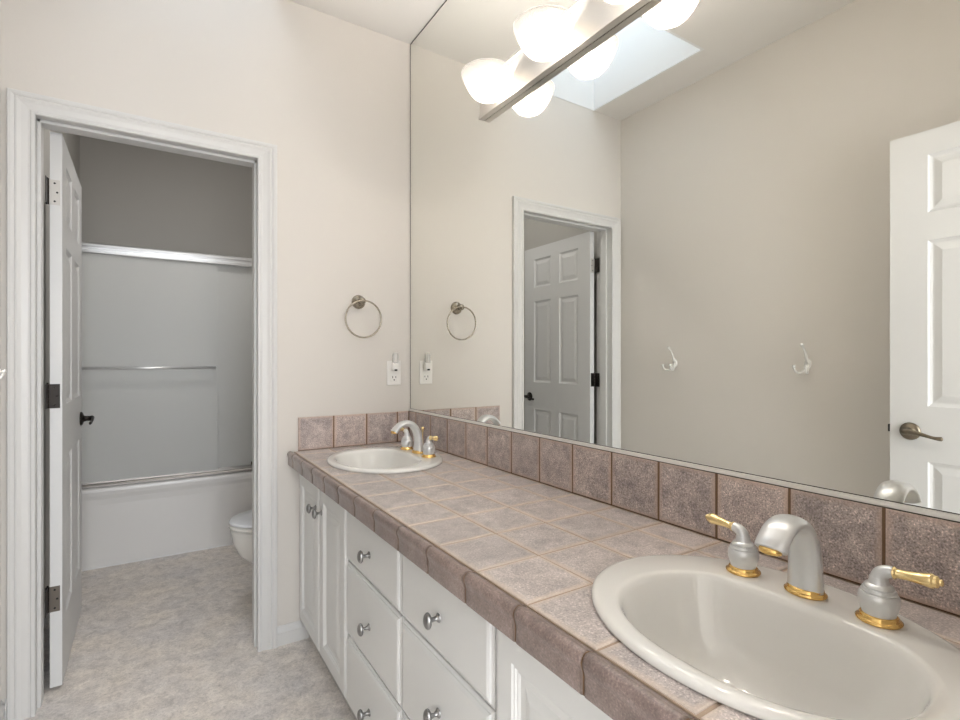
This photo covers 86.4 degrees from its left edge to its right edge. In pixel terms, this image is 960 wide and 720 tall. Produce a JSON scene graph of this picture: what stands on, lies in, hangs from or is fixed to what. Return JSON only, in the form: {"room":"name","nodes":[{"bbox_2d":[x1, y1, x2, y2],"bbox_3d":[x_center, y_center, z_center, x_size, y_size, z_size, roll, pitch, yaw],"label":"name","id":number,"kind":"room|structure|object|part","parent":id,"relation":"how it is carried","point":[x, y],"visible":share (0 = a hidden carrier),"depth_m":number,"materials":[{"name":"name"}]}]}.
{"room":"bathroom","nodes":[
{"label":"bathroom","id":0,"kind":"room"},
{"bbox_2d":[44,129,79,601],"bbox_3d":[-2.279,-0.202,2.663,0.120,2.815,2.145,0,0,-33],"label":"wall","id":1,"kind":"structure","parent":0,"point":[72,141],"depth_m":2.44,"materials":[{"name":"grey paint"}]},
{"bbox_2d":[44,602,49,626],"bbox_3d":[-1.985,1.166,2.327,0.014,0.080,1.263,0,0,-33],"label":"baseboard","id":2,"kind":"structure","parent":1,"relation":"attached to","point":[47,616],"depth_m":2.33,"materials":[{"name":"white paint"}]},
{"bbox_2d":[80,136,251,257],"bbox_3d":[-2.080,-0.202,3.991,1.645,2.815,0.120,0,0,-33],"label":"wall","id":3,"kind":"structure","parent":0,"point":[134,196],"depth_m":3.77,"materials":[{"name":"grey paint"}]},
{"bbox_2d":[84,136,251,167],"bbox_3d":[-1.553,-1.569,3.055,1.525,0.080,2.025,0,0,-33],"label":"ceiling","id":4,"kind":"structure","parent":0,"point":[84,136],"depth_m":3.77,"materials":[{"name":"grey paint"}]},
{"bbox_2d":[24,545,355,719],"bbox_3d":[-0.313,1.231,1.116,1.765,0.050,6.870,0,0,-33],"label":"floor","id":5,"kind":"structure","parent":0,"point":[168,637],"depth_m":2.06,"materials":[{"name":"tile"}]},
{"bbox_2d":[82,471,251,570],"bbox_3d":[-1.891,0.973,3.584,1.521,0.466,0.766,0,0,-33],"label":"bathtub","id":6,"kind":"object","parent":5,"relation":"on","point":[127,523],"visible":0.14,"depth_m":3.10,"materials":[{"name":"white ceramic"}]},
{"bbox_2d":[82,242,251,488],"bbox_3d":[-1.698,0.036,3.281,1.521,1.408,0.097,0,0,-33],"label":"sliding shower door","id":7,"kind":"structure","parent":6,"relation":"on","point":[167,334],"depth_m":3.12,"materials":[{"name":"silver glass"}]},
{"bbox_3d":[-1.706,-0.637,3.295,1.499,0.062,0.064,0,0,-33],"label":"header rail","id":8,"kind":"part","parent":7,"relation":"part of","materials":[{"name":"silver metal"}]},
{"bbox_3d":[-1.413,0.048,3.489,0.793,1.313,0.006,0,0,-33],"label":"glass panel","id":9,"kind":"part","parent":7,"relation":"part of","materials":[{"name":"white glass"}]},
{"bbox_2d":[229,510,251,563],"bbox_3d":[-0.889,0.822,2.688,0.782,0.768,0.450,0,0,-33],"label":"toilet","id":10,"kind":"object","parent":5,"relation":"on","point":[240,525],"visible":0.18,"depth_m":2.44,"materials":[{"name":"white ceramic"}]},
{"bbox_3d":[-1.000,0.812,2.617,0.520,0.018,0.374,0,0,-33],"label":"seat","id":11,"kind":"part","parent":10,"relation":"part of","materials":[{"name":"white"}]},
{"bbox_3d":[-0.991,0.791,2.623,0.538,0.020,0.372,0,0,-33],"label":"lid","id":12,"kind":"part","parent":10,"relation":"part of","materials":[{"name":"white plastic"}]},
{"bbox_2d":[299,474,356,719],"bbox_3d":[-0.403,0.830,2.056,0.557,0.751,0.642,0,0,-33],"label":"base cabinet","id":13,"kind":"object","parent":5,"relation":"on","point":[323,523],"visible":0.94,"depth_m":1.87,"materials":[{"name":"white wood"}]},
{"bbox_3d":[-0.686,0.788,2.066,0.019,0.656,0.318,0,0,-33],"label":"door","id":14,"kind":"part","parent":13,"relation":"part of","materials":[{"name":"white wood"}]},
{"bbox_3d":[-0.644,0.569,1.950,0.036,0.036,0.026,0,0,-33],"label":"knob","id":15,"kind":"part","parent":13,"relation":"part of","materials":[{"name":"grey metal"}]},
{"bbox_3d":[-0.601,0.569,1.882,0.036,0.036,0.026,0,0,-33],"label":"knob","id":16,"kind":"part","parent":13,"relation":"part of","materials":[{"name":"grey metal"}]},
{"bbox_3d":[-0.513,0.788,1.795,0.019,0.656,0.318,0,0,-33],"label":"door","id":17,"kind":"part","parent":13,"relation":"part of","materials":[{"name":"white wood"}]},
{"bbox_2d":[348,512,403,719],"bbox_3d":[-0.114,0.830,1.604,0.557,0.751,0.429,0,0,-33],"label":"drawers","id":18,"kind":"object","parent":5,"relation":"on","point":[375,567],"visible":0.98,"depth_m":1.44,"materials":[{"name":"white wood"}]},
{"bbox_3d":[-0.334,1.019,1.464,0.036,0.036,0.026,0,0,-33],"label":"knob","id":19,"kind":"part","parent":18,"relation":"part of","materials":[{"name":"grey metal"}]},
{"bbox_3d":[-0.334,0.773,1.464,0.036,0.036,0.026,0,0,-33],"label":"knob","id":20,"kind":"part","parent":18,"relation":"part of","materials":[{"name":"grey metal"}]},
{"bbox_3d":[-0.334,0.565,1.464,0.036,0.036,0.026,0,0,-33],"label":"knob","id":21,"kind":"part","parent":18,"relation":"part of","materials":[{"name":"grey metal"}]},
{"bbox_3d":[-0.311,1.004,1.478,0.019,0.224,0.426,0,0,-33],"label":"drawer","id":22,"kind":"part","parent":18,"relation":"part of","materials":[{"name":"white wood"}]},
{"bbox_3d":[-0.311,0.555,1.478,0.019,0.190,0.426,0,0,-33],"label":"drawer","id":23,"kind":"part","parent":18,"relation":"part of","materials":[{"name":"white wood"}]},
{"bbox_2d":[403,555,495,719],"bbox_3d":[0.114,0.830,1.247,0.557,0.751,0.417,0,0,-33],"label":"drawers","id":24,"kind":"object","parent":5,"relation":"on","point":[449,650],"visible":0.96,"depth_m":1.10,"materials":[{"name":"white wood"}]},
{"bbox_3d":[-0.083,1.004,1.121,0.019,0.224,0.414,0,0,-33],"label":"drawer","id":25,"kind":"part","parent":24,"relation":"part of","materials":[{"name":"white wood"}]},
{"bbox_3d":[-0.105,0.773,1.107,0.036,0.036,0.026,0,0,-33],"label":"knob","id":26,"kind":"part","parent":24,"relation":"part of","materials":[{"name":"grey metal"}]},
{"bbox_3d":[-0.105,0.565,1.107,0.036,0.036,0.026,0,0,-33],"label":"knob","id":27,"kind":"part","parent":24,"relation":"part of","materials":[{"name":"grey metal"}]},
{"bbox_3d":[-0.083,0.771,1.121,0.019,0.235,0.414,0,0,-33],"label":"drawer","id":28,"kind":"part","parent":24,"relation":"part of","materials":[{"name":"white wood"}]},
{"bbox_2d":[496,628,612,719],"bbox_3d":[0.416,0.830,0.775,0.557,0.751,0.702,0,0,-33],"label":"base cabinet","id":29,"kind":"object","parent":5,"relation":"on","point":[526,689],"visible":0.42,"depth_m":0.85,"materials":[{"name":"white wood"}]},
{"bbox_2d":[287,442,959,719],"bbox_3d":[0.010,0.422,1.399,0.569,0.061,2.194,0,0,-33],"label":"countertop","id":30,"kind":"structure","parent":29,"relation":"on","point":[525,555],"depth_m":1.05,"materials":[{"name":"tile"}]},
{"bbox_2d":[327,446,442,473],"bbox_3d":[-0.372,0.461,2.000,0.430,0.162,0.524,0,0,-33],"label":"oval sink","id":31,"kind":"object","parent":30,"relation":"in","point":[372,459],"visible":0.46,"depth_m":2.08,"materials":[{"name":"white ceramic"}]},
{"bbox_2d":[391,420,438,457],"bbox_3d":[-0.285,0.314,2.055,0.153,0.136,0.349,0,0,-33],"label":"widespread faucet","id":32,"kind":"object","parent":30,"relation":"on","point":[428,449],"visible":1,"depth_m":2.05,"materials":[{"name":"silver metal"}]},
{"bbox_3d":[-0.292,0.310,2.051,0.133,0.130,0.054,0,0,-33],"label":"spout","id":33,"kind":"part","parent":32,"relation":"part of","materials":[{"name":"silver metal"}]},
{"bbox_3d":[-0.309,0.334,2.161,0.050,0.075,0.050,0,0,-33],"label":"handle","id":34,"kind":"part","parent":32,"relation":"part of","materials":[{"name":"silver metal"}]},
{"bbox_3d":[-0.200,0.334,1.990,0.050,0.075,0.050,0,0,-33],"label":"handle","id":35,"kind":"part","parent":32,"relation":"part of","materials":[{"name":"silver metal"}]},
{"bbox_3d":[-0.175,0.302,1.952,0.020,0.023,0.056,0,0,-33],"label":"lever","id":36,"kind":"part","parent":32,"relation":"part of","materials":[{"name":"gold metal"}]},
{"bbox_2d":[591,555,959,719],"bbox_3d":[0.410,0.461,0.755,0.430,0.162,0.524,0,0,-33],"label":"oval sink","id":37,"kind":"object","parent":30,"relation":"in","point":[756,648],"visible":0.8,"depth_m":0.78,"materials":[{"name":"white ceramic"}]},
{"bbox_2d":[705,513,943,629],"bbox_3d":[0.495,0.314,0.809,0.153,0.136,0.349,0,0,-33],"label":"widespread faucet","id":38,"kind":"object","parent":30,"relation":"on","point":[792,536],"visible":1,"depth_m":0.79,"materials":[{"name":"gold metal"}]},
{"bbox_3d":[0.447,0.302,0.953,0.020,0.023,0.056,0,0,-33],"label":"lever","id":39,"kind":"part","parent":38,"relation":"part of","materials":[{"name":"gold metal"}]},
{"bbox_3d":[0.471,0.334,0.915,0.050,0.075,0.050,0,0,-33],"label":"handle","id":40,"kind":"part","parent":38,"relation":"part of","materials":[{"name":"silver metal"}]},
{"bbox_3d":[0.488,0.310,0.805,0.133,0.130,0.054,0,0,-33],"label":"spout","id":41,"kind":"part","parent":38,"relation":"part of","materials":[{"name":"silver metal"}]},
{"bbox_3d":[0.581,0.334,0.744,0.050,0.075,0.050,0,0,-33],"label":"handle","id":42,"kind":"part","parent":38,"relation":"part of","materials":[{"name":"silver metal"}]},
{"bbox_3d":[0.605,0.302,0.706,0.020,0.023,0.056,0,0,-33],"label":"lever","id":43,"kind":"part","parent":38,"relation":"part of","materials":[{"name":"gold metal"}]},
{"bbox_2d":[0,0,409,703],"bbox_3d":[-0.995,-0.202,2.136,1.715,2.815,0.125,0,0,-33],"label":"wall","id":44,"kind":"structure","parent":0,"point":[332,94],"depth_m":2.18,"materials":[{"name":"beige paint"}]},
{"bbox_2d":[45,131,94,687],"bbox_3d":[-1.729,0.184,2.142,0.144,2.020,0.752,0,0,-33],"label":"interior door","id":45,"kind":"structure","parent":44,"relation":"in","point":[63,190],"depth_m":1.90,"materials":[{"name":"white paint"}]},
{"bbox_3d":[-1.864,0.281,2.415,0.040,0.065,0.065,0,0,-33],"label":"lever handle","id":46,"kind":"part","parent":45,"relation":"part of","materials":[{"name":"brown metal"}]},
{"bbox_3d":[-1.820,0.285,2.390,0.024,0.034,0.119,0,0,-33],"label":"lever","id":47,"kind":"part","parent":45,"relation":"part of","materials":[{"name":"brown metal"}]},
{"bbox_2d":[6,87,276,719],"bbox_3d":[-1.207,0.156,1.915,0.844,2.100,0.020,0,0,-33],"label":"trim","id":48,"kind":"structure","parent":44,"relation":"attached to","point":[22,107],"depth_m":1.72,"materials":[{"name":"white paint"}]},
{"bbox_2d":[277,620,308,646],"bbox_3d":[-0.797,1.166,2.181,0.130,0.080,0.014,0,0,-33],"label":"baseboard","id":49,"kind":"structure","parent":44,"relation":"attached to","point":[295,631],"depth_m":2.17,"materials":[{"name":"white paint"}]},
{"bbox_2d":[298,411,408,450],"bbox_3d":[-0.563,0.323,2.332,0.516,0.144,0.008,0,0,-33],"label":"tile backsplash","id":50,"kind":"structure","parent":44,"relation":"attached to","point":[317,432],"depth_m":2.31,"materials":[{"name":"brown tile"}]},
{"bbox_2d":[345,295,381,337],"bbox_3d":[-0.536,-0.193,2.314,0.173,0.200,0.070,0,0,-33],"label":"towel ring","id":51,"kind":"object","parent":44,"relation":"attached to","point":[358,301],"visible":1,"depth_m":2.31,"materials":[{"name":"silver metal"}]},
{"bbox_2d":[387,361,400,384],"bbox_3d":[-0.410,0.066,2.432,0.070,0.115,0.008,0,0,-33],"label":"wall outlet","id":52,"kind":"object","parent":44,"relation":"attached to","point":[393,377],"visible":0.93,"depth_m":2.43,"materials":[{"name":"white plastic"}]},
{"bbox_2d":[391,357,398,370],"bbox_3d":[-0.400,0.011,2.417,0.032,0.089,0.029,0,0,-33],"label":"night light","id":53,"kind":"object","parent":52,"relation":"attached to","point":[394,365],"visible":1,"depth_m":2.41,"materials":[{"name":"white plastic"}]},
{"bbox_2d":[290,0,445,43],"bbox_3d":[-0.366,-1.569,1.159,1.481,0.080,2.200,0,0,-33],"label":"ceiling","id":54,"kind":"structure","parent":0,"point":[402,20],"depth_m":2.25,"materials":[{"name":"white paint"}]},
{"bbox_2d":[455,455,953,614],"bbox_3d":[0.305,-0.202,1.588,0.114,2.815,2.200,0,0,-33],"label":"wall","id":55,"kind":"structure","parent":0,"point":[455,455],"depth_m":1.14,"materials":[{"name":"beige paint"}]},
{"bbox_2d":[409,411,959,615],"bbox_3d":[0.251,0.323,1.553,0.014,0.144,2.194,0,0,-33],"label":"tile backsplash","id":56,"kind":"structure","parent":55,"relation":"attached to","point":[855,538],"depth_m":1.10,"materials":[{"name":"brown tile"}]},
{"bbox_2d":[409,0,959,522],"bbox_3d":[0.251,-0.637,1.554,0.014,1.777,2.192,0,0,-33],"label":"wall mirror","id":57,"kind":"object","parent":55,"relation":"attached to","point":[722,237],"visible":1,"depth_m":1.14,"materials":[{"name":"clear glass"}]},
{"bbox_2d":[461,0,650,120],"bbox_3d":[0.265,-0.956,1.367,0.180,0.148,1.212,0,0,-33],"label":"vanity light bar","id":58,"kind":"object","parent":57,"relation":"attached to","point":[547,37],"visible":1,"depth_m":1.48,"materials":[{"name":"white glass"}]},
{"bbox_3d":[0.026,-0.928,1.741,0.180,0.092,0.180,0,0,-33],"label":"lamp shade","id":59,"kind":"part","parent":58,"relation":"part of","materials":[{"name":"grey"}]},
{"bbox_3d":[0.186,-0.928,1.490,0.180,0.092,0.180,0,0,-33],"label":"lamp shade","id":60,"kind":"part","parent":58,"relation":"part of","materials":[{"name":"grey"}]},
{"bbox_3d":[0.345,-0.928,1.242,0.180,0.092,0.180,0,0,-33],"label":"lamp shade","id":61,"kind":"part","parent":58,"relation":"part of","materials":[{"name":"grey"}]},
{"bbox_3d":[-0.395,-0.202,-0.284,0.120,2.815,4.600,0,0,-33],"label":"wall","id":62,"kind":"structure","parent":0,"visible":0},
{"bbox_2d":[0,700,4,719],"bbox_3d":[-0.985,1.166,0.763,0.014,0.080,2.200,0,0,-33],"label":"baseboard","id":63,"kind":"structure","parent":62,"relation":"attached to","point":[2,705],"depth_m":1.67,"materials":[{"name":"white paint"}]},
{"bbox_2d":[0,369,6,379],"bbox_3d":[-1.329,-0.002,1.368,0.084,0.140,0.065,0,0,-33],"label":"robe hook","id":64,"kind":"object","parent":62,"relation":"attached to","point":[2,371],"visible":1,"depth_m":1.40,"materials":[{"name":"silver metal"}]}
]}

